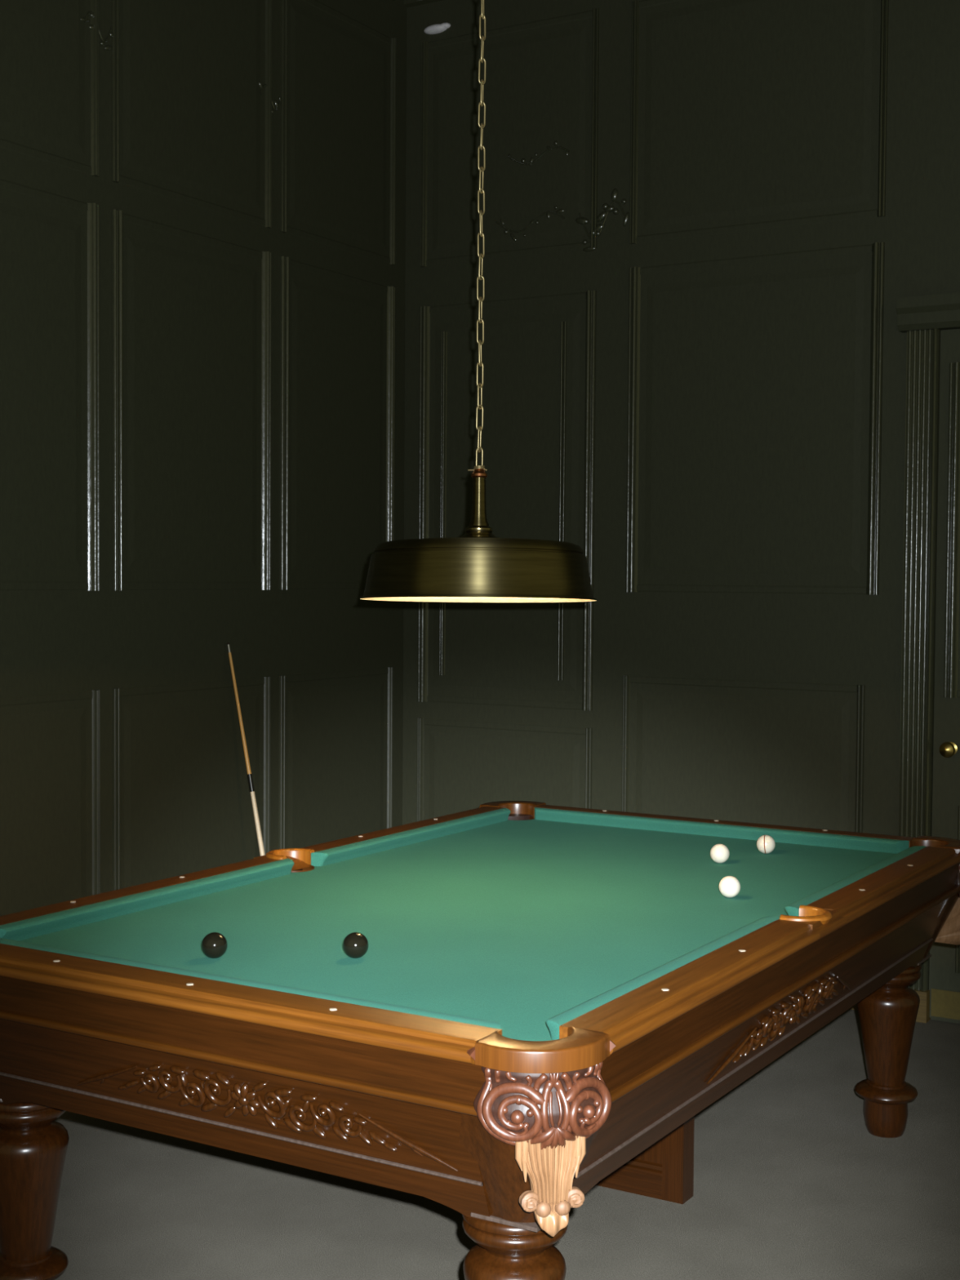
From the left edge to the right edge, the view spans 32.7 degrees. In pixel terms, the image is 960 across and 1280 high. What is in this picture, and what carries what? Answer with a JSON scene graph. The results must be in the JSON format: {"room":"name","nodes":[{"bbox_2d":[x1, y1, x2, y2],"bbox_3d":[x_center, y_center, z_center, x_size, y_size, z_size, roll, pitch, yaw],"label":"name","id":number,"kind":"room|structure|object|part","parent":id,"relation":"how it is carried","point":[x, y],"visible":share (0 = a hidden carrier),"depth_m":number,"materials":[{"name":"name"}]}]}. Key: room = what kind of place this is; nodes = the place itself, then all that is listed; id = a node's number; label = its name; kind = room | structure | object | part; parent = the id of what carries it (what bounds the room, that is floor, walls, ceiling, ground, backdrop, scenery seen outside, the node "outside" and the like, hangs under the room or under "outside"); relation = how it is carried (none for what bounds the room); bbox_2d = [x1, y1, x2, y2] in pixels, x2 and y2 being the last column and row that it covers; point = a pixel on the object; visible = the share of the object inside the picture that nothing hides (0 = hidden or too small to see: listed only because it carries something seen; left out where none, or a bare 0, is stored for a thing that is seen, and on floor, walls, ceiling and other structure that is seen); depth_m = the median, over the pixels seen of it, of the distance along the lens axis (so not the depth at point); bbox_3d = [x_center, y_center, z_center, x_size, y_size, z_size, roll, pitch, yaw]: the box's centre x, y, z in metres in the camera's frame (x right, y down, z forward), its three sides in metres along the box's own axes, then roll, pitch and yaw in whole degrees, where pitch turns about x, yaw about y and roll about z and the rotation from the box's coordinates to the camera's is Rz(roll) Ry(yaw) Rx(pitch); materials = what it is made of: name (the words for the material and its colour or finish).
{"room":"games hall","nodes":[
{"label":"games hall","id":0,"kind":"room"},
{"bbox_2d":[0,0,406,915],"bbox_3d":[-1.903,-0.731,5.040,0.224,4.420,5.750,2,3,31],"label":"wall","id":1,"kind":"structure","parent":0,"point":[202,202],"depth_m":6.22,"materials":[{"name":"black paint"}]},
{"bbox_3d":[-1.355,-0.852,5.751,0.024,1.355,0.050,2,3,31],"label":"panel moulding","id":2,"kind":"part","parent":1,"relation":"part of","materials":[{"name":"black paint"}]},
{"bbox_3d":[-1.343,-2.128,5.712,0.019,1.000,0.031,2,3,31],"label":"panel moulding","id":3,"kind":"part","parent":1,"relation":"part of","materials":[{"name":"black paint"}]},
{"bbox_3d":[-1.363,0.696,5.819,0.019,1.037,0.031,2,3,31],"label":"panel moulding","id":4,"kind":"part","parent":1,"relation":"part of","materials":[{"name":"black wood"}]},
{"bbox_3d":[-1.291,-2.131,5.798,0.019,1.000,0.031,2,3,31],"label":"panel moulding","id":5,"kind":"part","parent":1,"relation":"part of","materials":[{"name":"black paint"}]},
{"bbox_3d":[-1.311,0.693,5.906,0.019,1.037,0.031,2,3,31],"label":"panel moulding","id":6,"kind":"part","parent":1,"relation":"part of","materials":[{"name":"black wood"}]},
{"bbox_3d":[-1.293,-0.855,5.854,0.024,1.355,0.050,2,3,31],"label":"panel moulding","id":7,"kind":"part","parent":1,"relation":"part of","materials":[{"name":"black paint"}]},
{"bbox_3d":[-0.855,-0.880,6.582,0.024,1.355,0.050,2,3,31],"label":"panel moulding","id":8,"kind":"part","parent":1,"relation":"part of","materials":[{"name":"black paint"}]},
{"bbox_3d":[-0.863,0.668,6.650,0.019,1.037,0.031,2,3,31],"label":"panel moulding","id":9,"kind":"part","parent":1,"relation":"part of","materials":[{"name":"black wood"}]},
{"bbox_3d":[-0.843,-2.156,6.543,0.019,1.000,0.031,2,3,31],"label":"panel moulding","id":10,"kind":"part","parent":1,"relation":"part of","materials":[{"name":"black paint"}]},
{"bbox_3d":[-0.813,0.665,6.734,0.019,1.037,0.031,2,3,31],"label":"panel moulding","id":11,"kind":"part","parent":1,"relation":"part of","materials":[{"name":"black wood"}]},
{"bbox_3d":[-0.793,-2.159,6.626,0.019,1.000,0.031,2,3,31],"label":"panel moulding","id":12,"kind":"part","parent":1,"relation":"part of","materials":[{"name":"black paint"}]},
{"bbox_3d":[-0.795,-0.883,6.682,0.024,1.355,0.050,2,3,31],"label":"panel moulding","id":13,"kind":"part","parent":1,"relation":"part of","materials":[{"name":"black paint"}]},
{"bbox_3d":[-0.405,0.642,7.412,0.019,1.037,0.031,2,3,31],"label":"panel moulding","id":14,"kind":"part","parent":1,"relation":"part of","materials":[{"name":"black paint"}]},
{"bbox_3d":[-0.396,-0.905,7.344,0.024,1.355,0.050,2,3,31],"label":"panel moulding","id":15,"kind":"part","parent":1,"relation":"part of","materials":[{"name":"black paint"}]},
{"bbox_3d":[-0.385,-2.182,7.305,0.019,1.000,0.031,2,3,31],"label":"panel moulding","id":16,"kind":"part","parent":1,"relation":"part of","materials":[{"name":"black paint"}]},
{"bbox_2d":[51,1008,959,1279],"bbox_3d":[-0.100,1.584,3.333,5.190,0.050,7.350,2,3,31],"label":"floor","id":17,"kind":"structure","parent":0,"point":[792,1182],"depth_m":4.38,"materials":[{"name":"grey carpet"}]},
{"bbox_2d":[226,642,265,856],"bbox_3d":[-0.856,0.721,6.332,0.342,1.416,0.027,2,3,38],"label":"billiard cue","id":18,"kind":"object","parent":17,"relation":"on","point":[242,728],"visible":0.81,"depth_m":6.35,"materials":[{"name":"brown wood"}]},
{"bbox_2d":[0,800,959,1279],"bbox_3d":[0.110,1.076,4.325,1.725,0.892,2.744,2,3,31],"label":"table","id":19,"kind":"object","parent":17,"relation":"on","point":[543,1005],"visible":1,"depth_m":3.49,"materials":[{"name":"brown wood"}]},
{"bbox_3d":[-1.024,1.271,3.679,0.197,0.536,0.197,2,3,31],"label":"leg","id":20,"kind":"part","parent":19,"relation":"part of","materials":[{"name":"brown wood"}]},
{"bbox_3d":[-0.893,0.655,4.174,0.107,0.040,1.078,2,3,31],"label":"rail","id":21,"kind":"part","parent":19,"relation":"part of","materials":[{"name":"green fabric"}]},
{"bbox_2d":[0,858,293,941],"bbox_3d":[-0.818,0.656,4.152,0.044,0.040,1.112,2,3,31],"label":"cushion","id":22,"kind":"object","parent":19,"relation":"on","point":[50,924],"depth_m":4.09,"materials":[{"name":"green fabric"}]},
{"bbox_2d":[201,932,227,958],"bbox_3d":[-0.583,0.671,3.589,0.057,0.057,0.057,2,3,31],"label":"ball","id":23,"kind":"object","parent":19,"relation":"on","point":[214,944],"visible":1,"depth_m":3.57,"materials":[{"name":"black plastic"}]},
{"bbox_3d":[-0.565,0.799,3.188,1.408,0.024,0.072,2,3,31],"label":"ledge moulding","id":24,"kind":"part","parent":19,"relation":"part of","materials":[{"name":"brown wood"}]},
{"bbox_2d":[0,937,500,1029],"bbox_3d":[-0.519,0.692,3.259,1.322,0.040,0.044,2,3,31],"label":"cushion","id":25,"kind":"object","parent":19,"relation":"on","point":[217,979],"depth_m":3.19,"materials":[{"name":"green fabric"}]},
{"bbox_3d":[-0.558,0.695,3.194,1.328,0.040,0.107,2,3,31],"label":"rail","id":26,"kind":"part","parent":19,"relation":"part of","materials":[{"name":"brown wood"}]},
{"bbox_2d":[342,932,368,958],"bbox_3d":[-0.274,0.673,3.599,0.057,0.057,0.057,2,3,31],"label":"ball","id":27,"kind":"object","parent":19,"relation":"on","point":[355,944],"visible":1,"depth_m":3.58,"materials":[{"name":"black plastic"}]},
{"bbox_3d":[-0.239,0.619,5.261,0.107,0.040,1.078,2,3,31],"label":"rail","id":28,"kind":"part","parent":19,"relation":"part of","materials":[{"name":"green fabric"}]},
{"bbox_2d":[311,808,511,866],"bbox_3d":[-0.184,0.620,5.205,0.044,0.040,1.112,2,3,31],"label":"cushion","id":29,"kind":"object","parent":19,"relation":"on","point":[348,852],"depth_m":5.12,"materials":[{"name":"green fabric"}]},
{"bbox_3d":[0.063,1.303,3.026,0.197,0.536,0.197,2,3,31],"label":"leg","id":30,"kind":"part","parent":19,"relation":"part of","materials":[{"name":"brown wood"}]},
{"bbox_3d":[0.066,1.033,3.014,0.203,0.008,0.203,2,3,31],"label":"leg plate","id":31,"kind":"part","parent":19,"relation":"part of","materials":[{"name":"brown wood"}]},
{"bbox_3d":[0.086,0.924,2.932,0.287,0.217,0.287,2,3,31],"label":"corner post","id":32,"kind":"part","parent":19,"relation":"part of","materials":[{"name":"brown wood"}]},
{"bbox_3d":[0.270,1.482,4.613,0.566,0.062,0.070,2,3,31],"label":"rail","id":33,"kind":"part","parent":19,"relation":"part of","materials":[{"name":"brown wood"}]},
{"bbox_2d":[546,916,779,1039],"bbox_3d":[0.411,0.693,3.414,0.044,0.040,1.112,2,3,31],"label":"cushion","id":34,"kind":"object","parent":19,"relation":"on","point":[557,1025],"depth_m":3.27,"materials":[{"name":"green fabric"}]},
{"bbox_3d":[0.466,0.696,3.358,0.107,0.040,1.078,2,3,31],"label":"rail","id":35,"kind":"part","parent":19,"relation":"part of","materials":[{"name":"brown wood"}]},
{"bbox_2d":[710,844,729,862],"bbox_3d":[0.710,0.632,4.840,0.057,0.057,0.057,2,3,31],"label":"ball","id":36,"kind":"object","parent":19,"relation":"on","point":[719,853],"visible":1,"depth_m":4.82,"materials":[{"name":"white plastic"}]},
{"bbox_2d":[533,807,909,853],"bbox_3d":[0.745,0.621,5.360,1.322,0.040,0.044,2,3,31],"label":"cushion","id":37,"kind":"object","parent":19,"relation":"on","point":[708,829],"depth_m":5.32,"materials":[{"name":"green fabric"}]},
{"bbox_3d":[0.784,0.620,5.425,1.328,0.040,0.107,2,3,31],"label":"rail","id":38,"kind":"part","parent":19,"relation":"part of","materials":[{"name":"green fabric"}]},
{"bbox_2d":[719,875,740,897],"bbox_3d":[0.660,0.652,4.317,0.057,0.057,0.057,2,3,31],"label":"ball","id":39,"kind":"object","parent":19,"relation":"on","point":[729,886],"visible":1,"depth_m":4.30,"materials":[{"name":"white plastic"}]},
{"bbox_2d":[756,835,775,853],"bbox_3d":[0.877,0.627,5.015,0.057,0.057,0.057,2,3,31],"label":"ball","id":40,"kind":"object","parent":19,"relation":"on","point":[766,844],"visible":1,"depth_m":5.00,"materials":[{"name":"white plastic"}]},
{"bbox_3d":[0.802,0.782,3.899,0.072,0.024,2.427,2,3,31],"label":"ledge moulding","id":41,"kind":"part","parent":19,"relation":"part of","materials":[{"name":"brown wood"}]},
{"bbox_2d":[784,845,926,915],"bbox_3d":[1.044,0.657,4.467,0.044,0.040,1.112,2,3,31],"label":"cushion","id":42,"kind":"object","parent":19,"relation":"on","point":[799,908],"depth_m":4.34,"materials":[{"name":"green fabric"}]},
{"bbox_3d":[1.119,0.659,4.445,0.107,0.040,1.078,2,3,31],"label":"rail","id":43,"kind":"part","parent":19,"relation":"part of","materials":[{"name":"brown wood"}]},
{"bbox_3d":[1.242,1.237,4.985,0.197,0.536,0.197,2,3,31],"label":"leg","id":44,"kind":"part","parent":19,"relation":"part of","materials":[{"name":"brown wood"}]},
{"bbox_3d":[1.246,0.967,4.975,0.203,0.008,0.203,2,3,31],"label":"leg plate","id":45,"kind":"part","parent":19,"relation":"part of","materials":[{"name":"brown wood"}]},
{"bbox_3d":[1.325,0.855,4.991,0.287,0.217,0.287,2,3,31],"label":"corner post","id":46,"kind":"part","parent":19,"relation":"part of","materials":[{"name":"brown wood"}]},
{"bbox_2d":[402,0,959,1023],"bbox_3d":[1.751,-0.753,6.297,5.190,4.420,0.230,2,3,31],"label":"wall","id":47,"kind":"structure","parent":0,"point":[705,223],"depth_m":6.75,"materials":[{"name":"black paint"}]},
{"bbox_3d":[-0.275,0.757,7.456,0.031,0.805,0.019,2,3,31],"label":"panel moulding","id":48,"kind":"part","parent":47,"relation":"part of","materials":[{"name":"black wood"}]},
{"bbox_2d":[404,0,442,8],"bbox_3d":[1.782,-2.870,6.049,4.990,0.160,0.100,2,3,31],"label":"ceiling","id":49,"kind":"structure","parent":47,"relation":"attached to","point":[408,3],"depth_m":7.33,"materials":[{"name":"grey paint"}]},
{"bbox_3d":[-0.259,-0.611,7.397,0.050,1.785,0.024,2,3,31],"label":"panel moulding","id":50,"kind":"part","parent":47,"relation":"part of","materials":[{"name":"black paint"}]},
{"bbox_3d":[-0.254,-2.183,7.345,0.031,1.000,0.019,2,3,31],"label":"panel moulding","id":51,"kind":"part","parent":47,"relation":"part of","materials":[{"name":"black paint"}]},
{"bbox_3d":[-0.167,-0.611,7.345,0.031,1.540,0.019,2,3,31],"label":"panel moulding","id":52,"kind":"part","parent":47,"relation":"part of","materials":[{"name":"black paint"}]},
{"bbox_3d":[0.350,-0.596,7.034,0.031,1.540,0.019,2,3,31],"label":"panel moulding","id":53,"kind":"part","parent":47,"relation":"part of","materials":[{"name":"black paint"}]},
{"bbox_3d":[0.461,0.779,7.014,0.031,0.805,0.019,2,3,31],"label":"panel moulding","id":54,"kind":"part","parent":47,"relation":"part of","materials":[{"name":"black wood"}]},
{"bbox_3d":[0.461,-0.590,6.965,0.050,1.785,0.024,2,3,31],"label":"panel moulding","id":55,"kind":"part","parent":47,"relation":"part of","materials":[{"name":"black paint"}]},
{"bbox_3d":[0.482,-2.161,6.902,0.031,1.000,0.019,2,3,31],"label":"panel moulding","id":56,"kind":"part","parent":47,"relation":"part of","materials":[{"name":"black paint"}]},
{"bbox_3d":[0.614,0.668,6.918,0.031,1.037,0.019,2,3,31],"label":"panel moulding","id":57,"kind":"part","parent":47,"relation":"part of","materials":[{"name":"black paint"}]},
{"bbox_3d":[0.639,-0.879,6.848,0.050,1.355,0.024,2,3,31],"label":"panel moulding","id":58,"kind":"part","parent":47,"relation":"part of","materials":[{"name":"black paint"}]},
{"bbox_3d":[0.641,-2.156,6.806,0.031,1.000,0.019,2,3,31],"label":"panel moulding","id":59,"kind":"part","parent":47,"relation":"part of","materials":[{"name":"black paint"}]},
{"bbox_2d":[848,1004,857,1010],"bbox_3d":[0.624,1.369,6.934,2.268,0.115,0.022,2,3,31],"label":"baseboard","id":60,"kind":"structure","parent":47,"relation":"attached to","point":[855,1006],"depth_m":6.41,"materials":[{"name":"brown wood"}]},
{"bbox_3d":[1.481,0.694,6.397,0.031,1.037,0.019,2,3,31],"label":"panel moulding","id":61,"kind":"part","parent":47,"relation":"part of","materials":[{"name":"black wood"}]},
{"bbox_3d":[1.526,-0.853,6.315,0.050,1.355,0.024,2,3,31],"label":"panel moulding","id":62,"kind":"part","parent":47,"relation":"part of","materials":[{"name":"black paint"}]},
{"bbox_3d":[1.544,-2.129,6.264,0.031,1.000,0.019,2,3,31],"label":"panel moulding","id":63,"kind":"part","parent":47,"relation":"part of","materials":[{"name":"black paint"}]},
{"bbox_2d":[896,292,959,1022],"bbox_3d":[2.188,0.098,5.911,1.400,2.755,0.090,2,3,31],"label":"trim","id":64,"kind":"structure","parent":47,"relation":"attached to","point":[923,317],"depth_m":6.22,"materials":[{"name":"black paint"}]},
{"bbox_2d":[928,328,959,1022],"bbox_3d":[2.180,0.155,5.915,1.085,2.618,0.091,2,3,31],"label":"door","id":65,"kind":"structure","parent":47,"relation":"in","point":[944,960],"depth_m":6.19,"materials":[{"name":"black paint"}]},
{"bbox_3d":[2.183,1.401,5.987,1.060,0.105,0.003,2,3,31],"label":"kick plate","id":66,"kind":"part","parent":65,"relation":"part of","materials":[{"name":"gold metal"}]},
{"bbox_3d":[1.766,0.413,6.163,0.060,0.060,0.074,2,3,31],"label":"knob","id":67,"kind":"part","parent":65,"relation":"part of","materials":[{"name":"gold metal"}]},
{"bbox_3d":[1.782,-0.412,6.155,0.050,1.260,0.024,2,3,31],"label":"panel moulding","id":68,"kind":"part","parent":65,"relation":"part of","materials":[{"name":"black paint"}]},
{"bbox_3d":[1.825,0.946,6.175,0.050,0.635,0.024,2,3,31],"label":"panel moulding","id":69,"kind":"part","parent":65,"relation":"part of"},
{"bbox_3d":[0.293,-2.928,3.761,5.190,0.100,5.950,2,3,31],"label":"ceiling","id":70,"kind":"structure","parent":0,"visible":0},
{"bbox_2d":[360,0,596,602],"bbox_3d":[0.006,-1.495,4.243,0.623,2.805,0.622,0,2,-1],"label":"pendant lamp","id":71,"kind":"object","parent":70,"relation":"hanging from","point":[477,566],"visible":1,"depth_m":4.07,"materials":[{"name":"gold metal"}]},
{"bbox_3d":[-0.004,-0.179,4.293,0.623,0.170,0.623,2,3,31],"label":"lamp shade","id":72,"kind":"part","parent":71,"relation":"part of","materials":[{"name":"gold metal"}]},
{"bbox_3d":[-0.002,-0.363,4.293,0.054,0.130,0.054,2,3,31],"label":"stem","id":73,"kind":"part","parent":71,"relation":"part of","materials":[{"name":"gold metal"}]}
]}

